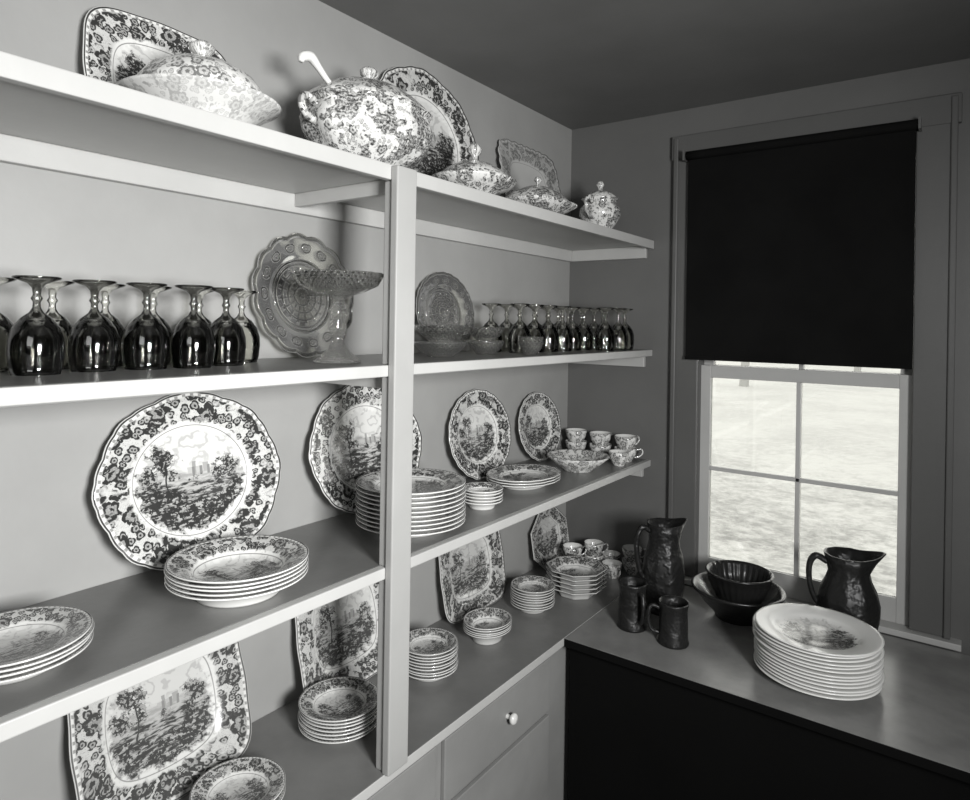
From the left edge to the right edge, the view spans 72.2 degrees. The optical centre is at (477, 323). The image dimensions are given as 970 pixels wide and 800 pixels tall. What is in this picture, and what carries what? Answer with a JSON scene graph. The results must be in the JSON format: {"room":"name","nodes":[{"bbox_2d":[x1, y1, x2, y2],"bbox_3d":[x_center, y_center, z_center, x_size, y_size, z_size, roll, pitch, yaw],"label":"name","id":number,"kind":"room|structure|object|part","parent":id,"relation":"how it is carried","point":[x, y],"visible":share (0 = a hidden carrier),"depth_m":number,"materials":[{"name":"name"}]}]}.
{"room":"pantry","nodes":[
{"label":"pantry","id":0,"kind":"room"},
{"bbox_2d":[0,0,571,799],"bbox_3d":[-0.916,0.478,1.399,0.120,2.815,4.580,1,0,36],"label":"wall","id":1,"kind":"structure","parent":0,"point":[54,544],"depth_m":1.65,"materials":[{"name":"paint"}]},
{"bbox_2d":[0,454,650,742],"bbox_3d":[-0.734,0.601,1.201,0.409,0.075,4.439,1,0,36],"label":"shelf","id":2,"kind":"object","parent":1,"relation":"attached to","point":[143,631],"visible":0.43,"depth_m":1.33,"materials":[{"name":"paint"}]},
{"bbox_2d":[0,605,93,685],"bbox_3d":[-0.765,0.538,1.099,0.226,0.050,0.227,1,0,36],"label":"plates","id":3,"kind":"object","parent":2,"relation":"on","point":[34,641],"visible":1,"depth_m":1.12,"materials":[{"name":"white ceramic"}]},
{"bbox_2d":[91,392,280,569],"bbox_3d":[-0.659,0.361,1.557,0.099,0.406,0.468,1,0,36],"label":"transferware platter","id":4,"kind":"object","parent":2,"relation":"on","point":[181,471],"visible":0.92,"depth_m":1.55,"materials":[{"name":"white ceramic"}]},
{"bbox_2d":[164,535,308,607],"bbox_3d":[-0.508,0.530,1.412,0.288,0.074,0.289,1,0,36],"label":"plate stack","id":5,"kind":"object","parent":2,"relation":"on","point":[242,570],"depth_m":1.40,"materials":[{"name":"white ceramic"}]},
{"bbox_2d":[308,385,421,512],"bbox_3d":[-0.329,0.370,2.011,0.092,0.400,0.468,1,0,36],"label":"transferware platter","id":6,"kind":"object","parent":2,"relation":"on","point":[345,442],"visible":0.62,"depth_m":1.96,"materials":[{"name":"white ceramic"}]},
{"bbox_3d":[-0.335,0.372,2.016,0.031,0.406,0.468,-13,-8,36],"label":"platter","id":7,"kind":"part","parent":6,"relation":"part of","materials":[{"name":"white ceramic"}]},
{"bbox_2d":[355,468,465,537],"bbox_3d":[-0.188,0.505,1.869,0.310,0.134,0.309,1,0,36],"label":"plate stack","id":8,"kind":"object","parent":2,"relation":"on","point":[438,496],"depth_m":1.79,"materials":[{"name":"white ceramic"}]},
{"bbox_2d":[449,389,510,479],"bbox_3d":[0.008,0.409,2.483,0.077,0.331,0.388,1,0,35],"label":"platter","id":9,"kind":"object","parent":2,"relation":"on","point":[479,424],"visible":0.96,"depth_m":2.49,"materials":[{"name":"white ceramic"}]},
{"bbox_2d":[465,482,502,510],"bbox_3d":[0.012,0.543,2.089,0.135,0.064,0.135,1,0,36],"label":"saucers","id":10,"kind":"object","parent":2,"relation":"on","point":[482,496],"visible":0.91,"depth_m":2.06,"materials":[{"name":"white ceramic"}]},
{"bbox_2d":[486,464,560,489],"bbox_3d":[0.165,0.555,2.390,0.248,0.045,0.312,1,0,36],"label":"dishes","id":11,"kind":"object","parent":2,"relation":"on","point":[514,476],"visible":0.99,"depth_m":2.39,"materials":[{"name":"white ceramic"}]},
{"bbox_2d":[518,392,560,460],"bbox_3d":[0.260,0.434,2.832,0.071,0.289,0.339,1,0,35],"label":"platter","id":12,"kind":"object","parent":2,"relation":"on","point":[539,422],"visible":0.99,"depth_m":2.85,"materials":[{"name":"white ceramic"}]},
{"bbox_2d":[565,428,586,448],"bbox_3d":[0.439,0.528,2.996,0.096,0.107,0.121,1,0,-3],"label":"teacups","id":13,"kind":"object","parent":2,"relation":"on","point":[576,436],"visible":0.84,"depth_m":2.95,"materials":[{"name":"white ceramic"}]},
{"bbox_2d":[547,449,609,472],"bbox_3d":[0.398,0.551,2.648,0.248,0.060,0.248,1,0,36],"label":"bowl","id":14,"kind":"object","parent":2,"relation":"on","point":[570,460],"visible":1,"depth_m":2.67,"materials":[{"name":"white ceramic"}]},
{"bbox_2d":[590,431,611,453],"bbox_3d":[0.536,0.529,2.925,0.096,0.107,0.121,1,0,-3],"label":"teacups","id":15,"kind":"object","parent":2,"relation":"on","point":[600,439],"visible":0.73,"depth_m":2.88,"materials":[{"name":"white ceramic"}]},
{"bbox_2d":[609,449,628,466],"bbox_3d":[0.585,0.555,2.749,0.095,0.058,0.084,1,0,-40],"label":"teacups","id":16,"kind":"object","parent":2,"relation":"on","point":[618,457],"visible":1,"depth_m":2.72,"materials":[{"name":"white ceramic"}]},
{"bbox_2d":[614,434,643,461],"bbox_3d":[0.643,0.531,2.840,0.121,0.107,0.096,1,0,-12],"label":"teacups","id":17,"kind":"object","parent":2,"relation":"on","point":[627,442],"visible":0.87,"depth_m":2.81,"materials":[{"name":"white ceramic"}]},
{"bbox_2d":[0,347,651,407],"bbox_3d":[-0.726,0.126,1.201,0.409,0.075,4.439,1,0,36],"label":"shelf","id":18,"kind":"object","parent":1,"relation":"attached to","point":[32,389],"visible":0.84,"depth_m":1.34,"materials":[{"name":"paint"}]},
{"bbox_2d":[0,277,19,371],"bbox_3d":[-0.882,0.000,1.206,0.087,0.171,0.087,1,0,36],"label":"glass goblet","id":19,"kind":"object","parent":18,"relation":"on","point":[6,323],"visible":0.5,"depth_m":1.23,"materials":[{"name":"glass"}]},
{"bbox_2d":[5,275,64,375],"bbox_3d":[-0.769,0.002,1.158,0.087,0.171,0.087,1,0,36],"label":"glass goblet","id":20,"kind":"object","parent":18,"relation":"on","point":[32,318],"visible":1,"depth_m":1.15,"materials":[{"name":"glass"}]},
{"bbox_2d":[25,280,77,369],"bbox_3d":[-0.825,0.001,1.289,0.087,0.171,0.087,1,0,36],"label":"glass goblet","id":21,"kind":"object","parent":18,"relation":"on","point":[33,331],"visible":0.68,"depth_m":1.28,"materials":[{"name":"clear glass"}]},
{"bbox_2d":[67,279,119,371],"bbox_3d":[-0.724,0.003,1.253,0.087,0.171,0.087,1,0,36],"label":"glass goblet","id":22,"kind":"object","parent":18,"relation":"on","point":[90,319],"visible":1,"depth_m":1.25,"materials":[{"name":"glass"}]},
{"bbox_2d":[80,284,125,367],"bbox_3d":[-0.769,0.002,1.372,0.087,0.171,0.087,1,0,36],"label":"glass goblet","id":23,"kind":"object","parent":18,"relation":"on","point":[87,333],"visible":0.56,"depth_m":1.36,"materials":[{"name":"clear glass"}]},
{"bbox_2d":[121,282,169,369],"bbox_3d":[-0.660,0.004,1.323,0.087,0.171,0.087,1,0,36],"label":"glass goblet","id":24,"kind":"object","parent":18,"relation":"on","point":[142,320],"visible":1,"depth_m":1.31,"materials":[{"name":"glass"}]},
{"bbox_2d":[131,285,172,365],"bbox_3d":[-0.705,0.003,1.442,0.087,0.171,0.087,1,0,36],"label":"glass goblet","id":25,"kind":"object","parent":18,"relation":"on","point":[136,361],"visible":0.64,"depth_m":1.43,"materials":[{"name":"clear glass"}]},
{"bbox_2d":[170,285,214,368],"bbox_3d":[-0.592,0.005,1.382,0.087,0.171,0.087,1,0,36],"label":"glass goblet","id":26,"kind":"object","parent":18,"relation":"on","point":[190,320],"visible":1,"depth_m":1.37,"materials":[{"name":"glass"}]},
{"bbox_2d":[179,289,218,363],"bbox_3d":[-0.636,0.004,1.516,0.087,0.171,0.087,1,0,36],"label":"glass goblet","id":27,"kind":"object","parent":18,"relation":"on","point":[182,346],"visible":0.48,"depth_m":1.51,"materials":[{"name":"clear glass"}]},
{"bbox_2d":[204,287,245,365],"bbox_3d":[-0.558,0.005,1.470,0.087,0.171,0.087,1,0,36],"label":"glass goblet","id":28,"kind":"object","parent":18,"relation":"on","point":[222,321],"visible":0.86,"depth_m":1.47,"materials":[{"name":"glass"}]},
{"bbox_2d":[222,290,259,362],"bbox_3d":[-0.565,0.005,1.587,0.087,0.171,0.087,1,0,36],"label":"glass goblet","id":29,"kind":"object","parent":18,"relation":"on","point":[243,321],"visible":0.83,"depth_m":1.58,"materials":[{"name":"clear glass"}]},
{"bbox_2d":[252,233,353,357],"bbox_3d":[-0.474,-0.079,1.827,0.064,0.342,0.344,1,0,35],"label":"glass plate","id":30,"kind":"object","parent":18,"relation":"on","point":[275,323],"visible":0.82,"depth_m":1.79,"materials":[{"name":"clear glass"}]},
{"bbox_2d":[292,269,383,363],"bbox_3d":[-0.340,-0.015,1.615,0.224,0.218,0.224,1,0,36],"label":"compote","id":31,"kind":"object","parent":18,"relation":"on","point":[346,285],"visible":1,"depth_m":1.59,"materials":[{"name":"clear glass"}]},
{"bbox_2d":[414,325,467,356],"bbox_3d":[-0.112,0.051,1.986,0.165,0.095,0.162,1,0,36],"label":"bowls","id":32,"kind":"object","parent":18,"relation":"on","point":[430,332],"visible":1,"depth_m":1.94,"materials":[{"name":"glass"}]},
{"bbox_2d":[416,272,473,348],"bbox_3d":[-0.115,-0.043,2.324,0.056,0.280,0.319,1,0,35],"label":"glass plate","id":33,"kind":"object","parent":18,"relation":"on","point":[431,293],"visible":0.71,"depth_m":2.33,"materials":[{"name":"clear glass"}]},
{"bbox_2d":[466,327,504,354],"bbox_3d":[0.025,0.055,2.189,0.128,0.090,0.126,1,0,36],"label":"bowls","id":34,"kind":"object","parent":18,"relation":"on","point":[476,346],"visible":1,"depth_m":2.15,"materials":[{"name":"glass"}]},
{"bbox_2d":[480,303,501,351],"bbox_3d":[0.047,0.013,2.385,0.083,0.174,0.083,1,0,36],"label":"glass goblet","id":35,"kind":"object","parent":18,"relation":"on","point":[488,324],"visible":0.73,"depth_m":2.39,"materials":[{"name":"clear glass"}]},
{"bbox_2d":[496,304,516,351],"bbox_3d":[0.105,0.014,2.461,0.083,0.174,0.083,1,0,36],"label":"glass goblet","id":36,"kind":"object","parent":18,"relation":"on","point":[508,324],"visible":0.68,"depth_m":2.46,"materials":[{"name":"clear glass"}]},
{"bbox_2d":[508,303,530,352],"bbox_3d":[0.147,0.015,2.348,0.083,0.174,0.083,1,0,36],"label":"glass goblet","id":37,"kind":"object","parent":18,"relation":"on","point":[517,324],"visible":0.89,"depth_m":2.34,"materials":[{"name":"glass"}]},
{"bbox_2d":[518,336,543,354],"bbox_3d":[0.176,0.072,2.209,0.086,0.060,0.085,1,0,36],"label":"bowls","id":38,"kind":"object","parent":18,"relation":"on","point":[523,342],"visible":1,"depth_m":2.19,"materials":[{"name":"glass"}]},
{"bbox_2d":[523,304,544,352],"bbox_3d":[0.205,0.016,2.425,0.083,0.174,0.083,1,0,36],"label":"glass goblet","id":39,"kind":"object","parent":18,"relation":"on","point":[532,324],"visible":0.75,"depth_m":2.43,"materials":[{"name":"glass"}]},
{"bbox_2d":[528,307,545,349],"bbox_3d":[0.226,0.016,2.611,0.083,0.174,0.083,1,0,36],"label":"glass goblet","id":40,"kind":"object","parent":18,"relation":"on","point":[528,307],"visible":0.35,"depth_m":2.62,"materials":[{"name":"glass"}]},
{"bbox_2d":[537,308,554,349],"bbox_3d":[0.281,0.017,2.690,0.083,0.174,0.083,1,0,36],"label":"glass goblet","id":41,"kind":"object","parent":18,"relation":"on","point":[541,308],"visible":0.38,"depth_m":2.69,"materials":[{"name":"glass"}]},
{"bbox_2d":[537,305,558,351],"bbox_3d":[0.265,0.017,2.500,0.083,0.174,0.083,1,0,36],"label":"glass goblet","id":42,"kind":"object","parent":18,"relation":"on","point":[545,325],"visible":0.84,"depth_m":2.50,"materials":[{"name":"glass"}]},
{"bbox_2d":[548,308,567,349],"bbox_3d":[0.335,0.018,2.769,0.083,0.174,0.083,1,0,36],"label":"glass goblet","id":43,"kind":"object","parent":18,"relation":"on","point":[555,309],"visible":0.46,"depth_m":2.77,"materials":[{"name":"glass"}]},
{"bbox_2d":[552,306,572,350],"bbox_3d":[0.327,0.018,2.574,0.083,0.174,0.083,1,0,36],"label":"glass goblet","id":44,"kind":"object","parent":18,"relation":"on","point":[560,325],"visible":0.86,"depth_m":2.57,"materials":[{"name":"glass"}]},
{"bbox_2d":[559,309,577,348],"bbox_3d":[0.386,0.018,2.851,0.083,0.174,0.083,1,0,36],"label":"glass goblet","id":45,"kind":"object","parent":18,"relation":"on","point":[566,310],"visible":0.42,"depth_m":2.84,"materials":[{"name":"glass"}]},
{"bbox_2d":[562,307,581,350],"bbox_3d":[0.376,0.018,2.657,0.083,0.174,0.083,1,0,36],"label":"glass goblet","id":46,"kind":"object","parent":18,"relation":"on","point":[574,325],"visible":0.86,"depth_m":2.65,"materials":[{"name":"glass"}]},
{"bbox_2d":[572,310,588,348],"bbox_3d":[0.452,0.020,2.921,0.083,0.174,0.083,1,0,36],"label":"glass goblet","id":47,"kind":"object","parent":18,"relation":"on","point":[579,311],"visible":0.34,"depth_m":2.92,"materials":[{"name":"glass"}]},
{"bbox_2d":[573,307,592,349],"bbox_3d":[0.434,0.019,2.734,0.083,0.174,0.083,1,0,36],"label":"glass goblet","id":48,"kind":"object","parent":18,"relation":"on","point":[581,325],"visible":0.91,"depth_m":2.72,"materials":[{"name":"glass"}]},
{"bbox_2d":[584,308,603,349],"bbox_3d":[0.490,0.020,2.812,0.083,0.174,0.083,1,0,36],"label":"glass goblet","id":49,"kind":"object","parent":18,"relation":"on","point":[595,325],"visible":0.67,"depth_m":2.80,"materials":[{"name":"glass"}]},
{"bbox_2d":[593,310,608,348],"bbox_3d":[0.536,0.021,2.859,0.083,0.174,0.083,1,0,36],"label":"glass goblet","id":50,"kind":"object","parent":18,"relation":"on","point":[601,311],"visible":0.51,"depth_m":2.86,"materials":[{"name":"glass"}]},
{"bbox_2d":[595,307,615,350],"bbox_3d":[0.513,0.021,2.675,0.083,0.174,0.083,1,0,36],"label":"glass goblet","id":51,"kind":"object","parent":18,"relation":"on","point":[602,326],"visible":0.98,"depth_m":2.67,"materials":[{"name":"glass"}]},
{"bbox_2d":[608,308,627,350],"bbox_3d":[0.579,0.022,2.746,0.083,0.174,0.083,1,0,36],"label":"glass goblet","id":52,"kind":"object","parent":18,"relation":"on","point":[620,326],"visible":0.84,"depth_m":2.74,"materials":[{"name":"glass"}]},
{"bbox_2d":[615,309,633,349],"bbox_3d":[0.617,0.022,2.800,0.083,0.174,0.083,1,0,36],"label":"glass goblet","id":53,"kind":"object","parent":18,"relation":"on","point":[626,325],"visible":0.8,"depth_m":2.79,"materials":[{"name":"glass"}]},
{"bbox_2d":[0,51,653,261],"bbox_3d":[-0.719,-0.345,1.201,0.409,0.075,4.439,1,0,36],"label":"shelf","id":54,"kind":"object","parent":1,"relation":"attached to","point":[52,118],"visible":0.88,"depth_m":1.45,"materials":[{"name":"paint"}]},
{"bbox_2d":[82,6,226,83],"bbox_3d":[-0.704,-0.532,1.497,0.072,0.299,0.354,1,0,36],"label":"platter","id":55,"kind":"object","parent":54,"relation":"on","point":[117,43],"visible":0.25,"depth_m":1.44,"materials":[{"name":"white ceramic"}]},
{"bbox_2d":[116,40,281,125],"bbox_3d":[-0.560,-0.476,1.347,0.312,0.192,0.312,1,0,36],"label":"dish","id":56,"kind":"object","parent":54,"relation":"on","point":[197,79],"visible":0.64,"depth_m":1.25,"materials":[{"name":"white ceramic"}]},
{"bbox_2d":[298,50,432,168],"bbox_3d":[-0.290,-0.528,1.764,0.348,0.304,0.344,1,0,-11],"label":"soup tureen","id":57,"kind":"object","parent":54,"relation":"on","point":[367,116],"visible":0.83,"depth_m":1.63,"materials":[{"name":"white ceramic"}]},
{"bbox_2d":[380,66,478,175],"bbox_3d":[-0.160,-0.617,2.215,0.099,0.486,0.533,1,0,35],"label":"platter","id":58,"kind":"object","parent":54,"relation":"on","point":[449,124],"visible":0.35,"depth_m":2.29,"materials":[{"name":"white ceramic"}]},
{"bbox_2d":[432,143,516,194],"bbox_3d":[-0.011,-0.466,2.061,0.250,0.188,0.294,1,0,36],"label":"dish","id":59,"kind":"object","parent":54,"relation":"on","point":[474,173],"visible":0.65,"depth_m":1.97,"materials":[{"name":"white ceramic"}]},
{"bbox_2d":[498,138,560,196],"bbox_3d":[0.228,-0.553,2.749,0.092,0.371,0.462,1,0,36],"label":"serving tray","id":60,"kind":"object","parent":54,"relation":"on","point":[520,162],"visible":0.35,"depth_m":2.75,"materials":[{"name":"grey ceramic"}]},
{"bbox_2d":[505,177,577,214],"bbox_3d":[0.214,-0.448,2.385,0.236,0.160,0.314,1,0,36],"label":"dish","id":61,"kind":"object","parent":54,"relation":"on","point":[544,197],"visible":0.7,"depth_m":2.29,"materials":[{"name":"white ceramic"}]},
{"bbox_2d":[579,181,620,227],"bbox_3d":[0.506,-0.477,2.757,0.212,0.228,0.172,1,0,-15],"label":"sugar bowl","id":62,"kind":"object","parent":54,"relation":"on","point":[600,207],"visible":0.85,"depth_m":2.69,"materials":[{"name":"white ceramic"}]},
{"bbox_2d":[319,0,969,129],"bbox_3d":[0.208,-0.962,0.516,2.940,0.100,4.700,1,0,36],"label":"ceiling","id":63,"kind":"structure","parent":0,"point":[577,64],"depth_m":2.15,"materials":[{"name":"grey paint"}]},
{"bbox_2d":[566,58,969,655],"bbox_3d":[1.540,0.517,2.362,2.700,2.815,0.120,1,0,36],"label":"wall","id":64,"kind":"structure","parent":0,"point":[632,158],"depth_m":2.87,"materials":[{"name":"paint"}]},
{"bbox_2d":[698,156,915,625],"bbox_3d":[1.244,0.185,2.569,0.737,1.732,0.073,1,0,36],"label":"window","id":65,"kind":"structure","parent":64,"relation":"in","point":[894,608],"depth_m":2.53,"materials":[{"name":"paint"}]},
{"bbox_2d":[682,116,921,368],"bbox_3d":[1.176,-0.278,2.507,0.816,0.857,0.049,1,0,36],"label":"roller blind","id":66,"kind":"object","parent":65,"relation":"attached to","point":[800,249],"visible":1,"depth_m":2.47,"materials":[{"name":"black fabric"}]},
{"bbox_2d":[668,92,962,639],"bbox_3d":[1.207,0.134,2.516,0.990,1.830,0.032,1,0,36],"label":"trim","id":67,"kind":"structure","parent":64,"relation":"attached to","point":[936,189],"depth_m":2.28,"materials":[{"name":"paint"}]},
{"bbox_2d":[684,576,961,651],"bbox_3d":[1.205,1.062,2.533,1.030,0.022,0.110,1,0,36],"label":"trim","id":68,"kind":"structure","parent":64,"relation":"attached to","point":[887,627],"depth_m":2.28,"materials":[{"name":"paint"}]},
{"bbox_3d":[0.162,1.953,0.516,2.940,0.100,4.700,1,0,36],"label":"floor","id":69,"kind":"structure","parent":0,"visible":0},
{"bbox_2d":[179,555,640,799],"bbox_3d":[-0.736,1.467,1.193,0.437,0.844,4.439,1,0,36],"label":"base cabinet","id":70,"kind":"object","parent":69,"relation":"on","point":[496,727],"visible":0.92,"depth_m":1.93,"materials":[{"name":"paint"}]},
{"bbox_2d":[67,641,251,799],"bbox_3d":[-0.700,0.876,1.496,0.117,0.337,0.404,1,0,36],"label":"transferware platter","id":71,"kind":"object","parent":70,"relation":"on","point":[153,738],"visible":0.74,"depth_m":1.49,"materials":[{"name":"white ceramic"}]},
{"bbox_2d":[189,756,285,799],"bbox_3d":[-0.520,1.025,1.444,0.198,0.045,0.197,1,0,36],"label":"plate stack","id":72,"kind":"object","parent":70,"relation":"on","point":[248,777],"depth_m":1.48,"materials":[{"name":"white ceramic"}]},
{"bbox_2d":[295,583,378,689],"bbox_3d":[-0.380,0.881,1.956,0.087,0.337,0.384,1,0,36],"label":"transferware platter","id":73,"kind":"object","parent":70,"relation":"on","point":[339,637],"visible":0.55,"depth_m":1.94,"materials":[{"name":"white ceramic"}]},
{"bbox_3d":[-0.386,0.884,1.961,0.031,0.343,0.384,-14,-9,35],"label":"platter","id":74,"kind":"part","parent":73,"relation":"part of","materials":[{"name":"white ceramic"}]},
{"bbox_2d":[298,676,376,743],"bbox_3d":[-0.359,1.010,1.729,0.212,0.080,0.211,1,0,36],"label":"plate stack","id":75,"kind":"object","parent":70,"relation":"on","point":[342,709],"depth_m":1.70,"materials":[{"name":"white ceramic"}]},
{"bbox_2d":[376,165,416,776],"bbox_3d":[-0.196,0.342,1.584,0.047,1.423,0.068,1,0,36],"label":"post","id":76,"kind":"object","parent":70,"relation":"on","point":[400,192],"visible":0.92,"depth_m":1.56,"materials":[{"name":"paint"}]},
{"bbox_2d":[409,627,457,681],"bbox_3d":[-0.148,1.005,2.008,0.178,0.098,0.178,1,0,36],"label":"stack","id":77,"kind":"object","parent":70,"relation":"on","point":[433,652],"depth_m":1.96,"materials":[{"name":"white ceramic"}]},
{"bbox_2d":[438,530,505,622],"bbox_3d":[-0.021,0.896,2.456,0.075,0.319,0.384,1,0,36],"label":"platter","id":78,"kind":"object","parent":70,"relation":"on","point":[472,575],"visible":0.79,"depth_m":2.46,"materials":[{"name":"white ceramic"}]},
{"bbox_2d":[463,607,511,644],"bbox_3d":[0.032,1.022,2.235,0.158,0.068,0.178,1,0,34],"label":"dishes","id":79,"kind":"object","parent":70,"relation":"on","point":[486,625],"visible":1,"depth_m":2.24,"materials":[{"name":"white ceramic"}]},
{"bbox_2d":[510,575,554,613],"bbox_3d":[0.203,1.013,2.476,0.167,0.092,0.167,1,0,36],"label":"saucers","id":80,"kind":"object","parent":70,"relation":"on","point":[531,594],"visible":1,"depth_m":2.44,"materials":[{"name":"white ceramic"}]},
{"bbox_2d":[531,507,569,570],"bbox_3d":[0.312,0.935,2.918,0.066,0.250,0.307,1,0,36],"label":"platter","id":81,"kind":"object","parent":70,"relation":"on","point":[549,533],"visible":0.91,"depth_m":2.94,"materials":[{"name":"white ceramic"}]},
{"bbox_2d":[563,542,586,555],"bbox_3d":[0.417,1.007,2.854,0.106,0.111,0.084,1,0,-1],"label":"teacups","id":82,"kind":"object","parent":70,"relation":"on","point":[570,548],"visible":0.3,"depth_m":2.84,"materials":[{"name":"white ceramic"}]},
{"bbox_2d":[546,555,606,599],"bbox_3d":[0.387,1.008,2.627,0.222,0.108,0.222,1,0,36],"label":"bowls","id":83,"kind":"object","parent":70,"relation":"on","point":[577,577],"visible":0.98,"depth_m":2.60,"materials":[{"name":"white ceramic"}]},
{"bbox_2d":[584,539,608,562],"bbox_3d":[0.515,1.008,2.899,0.107,0.111,0.086,1,0,36],"label":"teacups","id":84,"kind":"object","parent":70,"relation":"on","point":[594,546],"visible":0.69,"depth_m":2.88,"materials":[{"name":"white ceramic"}]},
{"bbox_2d":[601,550,619,560],"bbox_3d":[0.576,1.035,2.918,0.095,0.060,0.084,1,0,7],"label":"teacups","id":85,"kind":"object","parent":70,"relation":"on","point":[610,554],"visible":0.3,"depth_m":2.94,"materials":[{"name":"white ceramic"}]},
{"bbox_2d":[602,559,621,578],"bbox_3d":[0.569,1.035,2.796,0.098,0.060,0.084,1,0,36],"label":"teacups","id":86,"kind":"object","parent":70,"relation":"on","point":[613,566],"visible":0.91,"depth_m":2.77,"materials":[{"name":"white ceramic"}]},
{"bbox_2d":[622,544,645,574],"bbox_3d":[0.668,1.011,2.837,0.107,0.111,0.086,1,0,36],"label":"mug","id":87,"kind":"object","parent":70,"relation":"on","point":[628,561],"visible":0.61,"depth_m":2.82,"materials":[{"name":"grey ceramic"}]},
{"bbox_2d":[564,585,969,799],"bbox_3d":[0.980,1.494,2.178,1.201,0.844,0.718,1,0,36],"label":"base cabinet","id":88,"kind":"object","parent":69,"relation":"on","point":[649,720],"visible":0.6,"depth_m":2.00,"materials":[{"name":"paint"}]},
{"bbox_2d":[617,576,646,632],"bbox_3d":[0.538,0.985,2.327,0.103,0.158,0.128,1,0,19],"label":"mug","id":89,"kind":"object","parent":88,"relation":"on","point":[632,590],"visible":1,"depth_m":2.30,"materials":[{"name":"black ceramic"}]},
{"bbox_2d":[634,518,686,615],"bbox_3d":[0.684,0.897,2.488,0.175,0.339,0.155,1,0,28],"label":"jug","id":90,"kind":"object","parent":88,"relation":"on","point":[663,571],"visible":0.77,"depth_m":2.43,"materials":[{"name":"black ceramic"}]},
{"bbox_2d":[646,595,688,649],"bbox_3d":[0.643,0.997,2.221,0.127,0.138,0.103,1,0,-23],"label":"mug","id":91,"kind":"object","parent":88,"relation":"on","point":[672,633],"visible":1,"depth_m":2.19,"materials":[{"name":"black ceramic"}]},
{"bbox_2d":[691,572,786,625],"bbox_3d":[0.948,1.015,2.431,0.326,0.112,0.326,1,0,36],"label":"mixing bowl","id":92,"kind":"object","parent":88,"relation":"on","point":[740,614],"visible":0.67,"depth_m":2.36,"materials":[{"name":"black ceramic"}]},
{"bbox_2d":[705,560,774,603],"bbox_3d":[0.953,0.965,2.428,0.236,0.128,0.236,1,0,36],"label":"mixing bowl","id":93,"kind":"object","parent":92,"relation":"in","point":[730,580],"visible":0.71,"depth_m":2.40,"materials":[{"name":"black ceramic"}]},
{"bbox_2d":[752,603,884,700],"bbox_3d":[1.029,0.997,2.025,0.357,0.150,0.357,1,0,8],"label":"plate stack","id":94,"kind":"object","parent":88,"relation":"on","point":[817,651],"visible":1,"depth_m":1.94,"materials":[{"name":"white ceramic"}]},
{"bbox_2d":[806,546,885,630],"bbox_3d":[1.255,0.920,2.257,0.193,0.310,0.197,1,0,-31],"label":"pitcher","id":95,"kind":"object","parent":88,"relation":"on","point":[847,587],"visible":0.8,"depth_m":2.20,"materials":[{"name":"black ceramic"}]},
{"label":"outside","id":96,"kind":"structure","parent":0,"visible":0},
{"bbox_2d":[710,361,900,594],"bbox_3d":[27.167,2.677,39.574,80.000,0.240,90.000,1,0,36],"label":"window view","id":97,"kind":"structure","parent":96,"point":[850,434],"depth_m":10.88,"materials":[{"name":"white"}]},
{"bbox_2d":[739,362,749,386],"bbox_3d":[10.129,-0.240,25.120,2.388,5.613,2.717,1,0,-11],"label":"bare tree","id":98,"kind":"object","parent":97,"relation":"on","point":[742,382],"visible":0.02,"depth_m":24.77,"materials":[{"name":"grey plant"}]},
{"bbox_2d":[854,367,860,371],"bbox_3d":[16.098,-0.147,28.180,2.385,5.611,2.715,1,0,-11],"label":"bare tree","id":99,"kind":"object","parent":97,"relation":"on","point":[855,368],"visible":0.02,"depth_m":27.84,"materials":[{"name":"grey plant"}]}
]}

